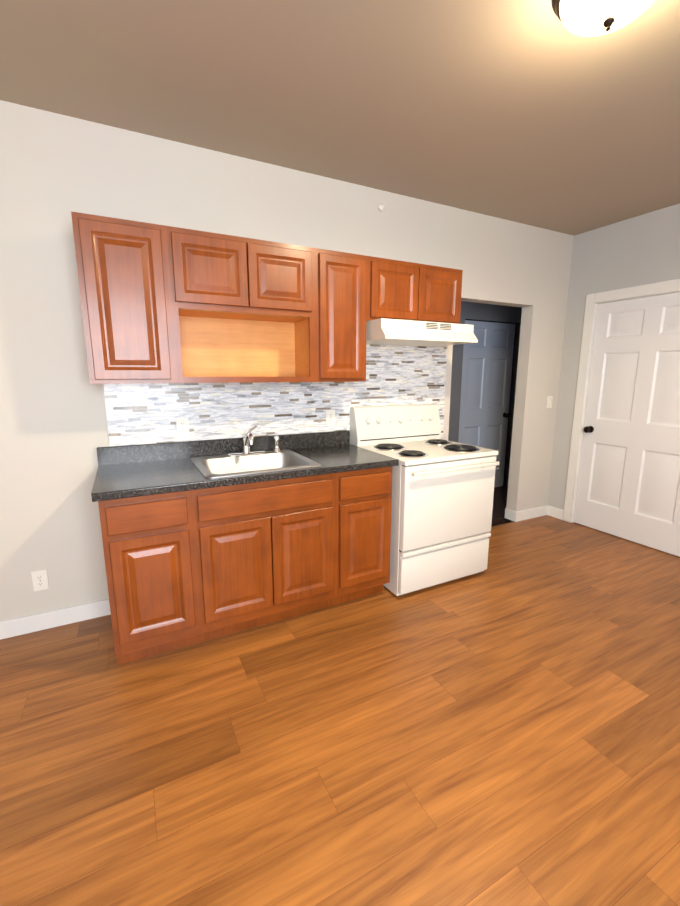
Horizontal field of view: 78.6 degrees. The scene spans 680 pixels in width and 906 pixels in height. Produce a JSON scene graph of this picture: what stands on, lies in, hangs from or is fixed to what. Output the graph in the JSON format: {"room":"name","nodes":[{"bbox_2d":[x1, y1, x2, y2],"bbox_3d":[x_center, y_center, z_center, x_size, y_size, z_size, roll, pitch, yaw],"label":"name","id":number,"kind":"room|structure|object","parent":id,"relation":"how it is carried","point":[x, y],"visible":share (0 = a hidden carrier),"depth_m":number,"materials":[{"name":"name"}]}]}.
{"room":"kitchen","nodes":[
{"label":"kitchen","id":0,"kind":"room"},
{"bbox_2d":[0,100,573,620],"bbox_3d":[-0.524,-0.434,2.759,6.150,2.660,0.120,-5,12,-27],"label":"wall","id":1,"kind":"structure","parent":0,"point":[56,170],"depth_m":2.30,"materials":[{"name":"paint"}]},
{"bbox_2d":[31,569,48,590],"bbox_3d":[-1.664,0.708,2.305,0.070,0.115,0.009,-5,12,-27],"label":"electrical outlet","id":2,"kind":"object","parent":1,"relation":"attached to","point":[40,579],"visible":1,"depth_m":2.30,"materials":[{"name":"white plastic"}]},
{"bbox_2d":[0,598,110,639],"bbox_3d":[-2.221,0.999,2.066,1.967,0.100,0.014,-5,12,-27],"label":"baseboard","id":3,"kind":"structure","parent":1,"relation":"attached to","point":[46,620],"depth_m":2.36,"materials":[{"name":"white paint"}]},
{"bbox_2d":[71,212,186,383],"bbox_3d":[-1.080,-0.749,2.150,0.426,0.762,0.320,-5,12,-27],"label":"upper cabinet","id":4,"kind":"object","parent":1,"relation":"attached to","point":[164,304],"depth_m":2.01,"materials":[{"name":"brown wood"}]},
{"bbox_2d":[175,227,254,382],"bbox_3d":[-0.761,-0.780,2.311,0.436,0.762,0.320,-5,12,-27],"label":"upper cabinet","id":5,"kind":"object","parent":1,"relation":"attached to","point":[215,268],"depth_m":2.24,"materials":[{"name":"brown wood"}]},
{"bbox_2d":[103,344,446,445],"bbox_3d":[-0.223,-0.385,2.852,2.430,0.730,0.006,-5,12,-27],"label":"tile backsplash","id":6,"kind":"structure","parent":1,"relation":"attached to","point":[143,413],"depth_m":2.74,"materials":[{"name":"tile"}]},
{"bbox_2d":[176,417,189,436],"bbox_3d":[-0.949,-0.155,2.506,0.070,0.115,0.010,-5,12,-27],"label":"outlet","id":7,"kind":"object","parent":6,"relation":"attached to","point":[182,425],"visible":1,"depth_m":2.50,"materials":[{"name":"white plastic"}]},
{"bbox_2d":[326,409,334,425],"bbox_3d":[-0.067,-0.250,2.951,0.070,0.115,0.009,-5,12,-27],"label":"outlet","id":8,"kind":"object","parent":6,"relation":"attached to","point":[330,417],"visible":1,"depth_m":2.95,"materials":[{"name":"white plastic"}]},
{"bbox_2d":[251,238,326,381],"bbox_3d":[-0.373,-0.817,2.507,0.436,0.762,0.320,-5,12,-27],"label":"upper cabinet","id":9,"kind":"object","parent":1,"relation":"attached to","point":[289,281],"depth_m":2.43,"materials":[{"name":"brown wood"}]},
{"bbox_2d":[327,250,378,381],"bbox_3d":[-0.054,-0.847,2.669,0.427,0.762,0.320,-5,12,-27],"label":"upper cabinet","id":10,"kind":"object","parent":1,"relation":"attached to","point":[352,279],"depth_m":2.55,"materials":[{"name":"brown wood"}]},
{"bbox_2d":[378,203,384,210],"bbox_3d":[0.290,-1.694,2.857,0.048,0.048,0.033,-5,12,-27],"label":"wall cap","id":11,"kind":"object","parent":1,"relation":"attached to","point":[381,206],"visible":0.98,"depth_m":2.85,"materials":[{"name":"white plastic"}]},
{"bbox_2d":[375,258,422,320],"bbox_3d":[0.261,-0.877,2.828,0.424,0.762,0.320,-5,12,-27],"label":"upper cabinet","id":12,"kind":"object","parent":1,"relation":"attached to","point":[399,290],"depth_m":2.68,"materials":[{"name":"brown wood"}]},
{"bbox_2d":[366,318,477,346],"bbox_3d":[0.494,-0.821,2.864,0.750,0.122,0.490,-5,12,-27],"label":"range hood","id":13,"kind":"object","parent":12,"relation":"attached to","point":[384,331],"visible":0.98,"depth_m":2.67,"materials":[{"name":"white metal"}]},
{"bbox_2d":[423,264,462,323],"bbox_3d":[0.621,-0.912,3.010,0.387,0.762,0.320,-5,12,-27],"label":"upper cabinet","id":14,"kind":"object","parent":1,"relation":"attached to","point":[442,286],"depth_m":2.84,"materials":[{"name":"brown wood"}]},
{"bbox_2d":[513,505,549,521],"bbox_3d":[1.924,0.604,4.160,0.474,0.100,0.018,-5,12,-27],"label":"baseboard","id":15,"kind":"structure","parent":1,"relation":"attached to","point":[543,510],"depth_m":4.15,"materials":[{"name":"white paint"}]},
{"bbox_2d":[547,396,552,407],"bbox_3d":[2.030,-0.492,4.004,0.070,0.115,0.022,-5,12,-27],"label":"light switch","id":16,"kind":"object","parent":1,"relation":"attached to","point":[549,401],"visible":1,"depth_m":4.00,"materials":[{"name":"white plastic"}]},
{"bbox_2d":[0,515,679,905],"bbox_3d":[0.514,1.280,1.030,6.150,0.060,4.420,-5,12,-27],"label":"floor","id":17,"kind":"structure","parent":0,"point":[502,729],"depth_m":1.59,"materials":[{"name":"brown wood"}]},
{"bbox_2d":[98,489,213,664],"bbox_3d":[-1.012,0.568,2.262,0.426,0.876,0.626,-5,12,-27],"label":"base cabinet","id":18,"kind":"object","parent":17,"relation":"on","point":[187,568],"depth_m":1.98,"materials":[{"name":"brown wood"}]},
{"bbox_2d":[91,425,398,501],"bbox_3d":[-0.503,0.046,2.420,1.600,0.355,0.645,-5,12,-27],"label":"countertop","id":19,"kind":"structure","parent":18,"relation":"on","point":[126,471],"depth_m":2.43,"materials":[{"name":"stone"}]},
{"bbox_2d":[227,425,279,455],"bbox_3d":[-0.513,-0.073,2.571,0.349,0.177,0.204,-5,12,-27],"label":"faucet","id":20,"kind":"object","parent":19,"relation":"on","point":[248,440],"depth_m":2.61,"materials":[{"name":"silver metal"}]},
{"bbox_2d":[190,449,320,477],"bbox_3d":[-0.503,0.133,2.437,0.635,0.178,0.560,-5,12,-27],"label":"sink","id":21,"kind":"object","parent":19,"relation":"in","point":[237,462],"depth_m":2.55,"materials":[{"name":"silver metal"}]},
{"bbox_2d":[202,472,345,637],"bbox_3d":[-0.507,0.520,2.517,0.852,0.876,0.626,-5,12,-27],"label":"base cabinet","id":22,"kind":"object","parent":17,"relation":"on","point":[276,549],"depth_m":2.25,"materials":[{"name":"brown wood"}]},
{"bbox_2d":[346,466,392,601],"bbox_3d":[-0.003,0.472,2.772,0.426,0.876,0.626,-5,12,-27],"label":"base cabinet","id":23,"kind":"object","parent":17,"relation":"on","point":[368,491],"depth_m":2.51,"materials":[{"name":"brown wood"}]},
{"bbox_2d":[350,404,498,595],"bbox_3d":[0.579,0.278,2.966,0.766,1.186,0.740,-5,12,-27],"label":"stove","id":24,"kind":"object","parent":17,"relation":"on","point":[442,504],"visible":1,"depth_m":2.73,"materials":[{"name":"white metal"}]},
{"bbox_2d":[0,0,679,235],"bbox_3d":[0.489,-1.402,0.574,6.150,0.060,4.540,-5,12,-27],"label":"ceiling","id":25,"kind":"structure","parent":0,"point":[535,113],"depth_m":1.84,"materials":[{"name":"paint"}]},
{"bbox_2d":[551,0,654,37],"bbox_3d":[0.865,-1.436,1.326,0.352,0.153,0.352,-5,12,-27],"label":"ceiling light","id":26,"kind":"object","parent":25,"relation":"attached to","point":[589,18],"visible":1,"depth_m":1.33,"materials":[{"name":"white glass"}]},
{"bbox_2d":[448,301,521,484],"bbox_3d":[1.394,-0.708,4.798,3.640,2.440,0.120,-5,12,-27],"label":"wall","id":27,"kind":"structure","parent":0,"point":[474,311],"depth_m":4.73,"materials":[{"name":"paint"}]},
{"bbox_2d":[458,320,514,486],"bbox_3d":[1.743,-0.522,4.955,0.820,2.000,0.108,-5,12,-27],"label":"hall door","id":28,"kind":"structure","parent":27,"relation":"in","point":[486,386],"depth_m":4.93,"materials":[{"name":"grey paint"}]},
{"bbox_2d":[491,481,512,525],"bbox_3d":[1.496,0.557,4.835,3.400,0.060,1.330,-5,12,-27],"label":"floor","id":29,"kind":"structure","parent":0,"point":[499,504],"depth_m":4.57,"materials":[{"name":"brown"}]},
{"bbox_2d":[504,324,515,476],"bbox_3d":[1.657,-0.786,5.208,1.350,2.440,0.380,-5,12,-27],"label":"door frame","id":30,"kind":"structure","parent":0,"point":[510,398],"depth_m":5.45,"materials":[{"name":"black"}]},
{"bbox_2d":[547,203,679,509],"bbox_3d":[3.196,-0.312,2.132,0.120,2.660,4.420,-5,12,-27],"label":"wall","id":31,"kind":"structure","parent":0,"point":[643,249],"depth_m":3.60,"materials":[{"name":"paint"}]},
{"bbox_2d":[563,279,679,522],"bbox_3d":[2.515,-0.290,3.462,0.138,2.120,1.100,-5,12,-27],"label":"door frame","id":32,"kind":"structure","parent":31,"relation":"attached to","point":[593,300],"depth_m":3.78,"materials":[{"name":"white paint"}]},
{"bbox_2d":[573,292,679,556],"bbox_3d":[2.464,-0.244,3.444,0.108,2.019,0.914,-5,12,-27],"label":"door","id":33,"kind":"structure","parent":31,"relation":"attached to","point":[628,486],"depth_m":3.48,"materials":[{"name":"white paint"}]}
]}

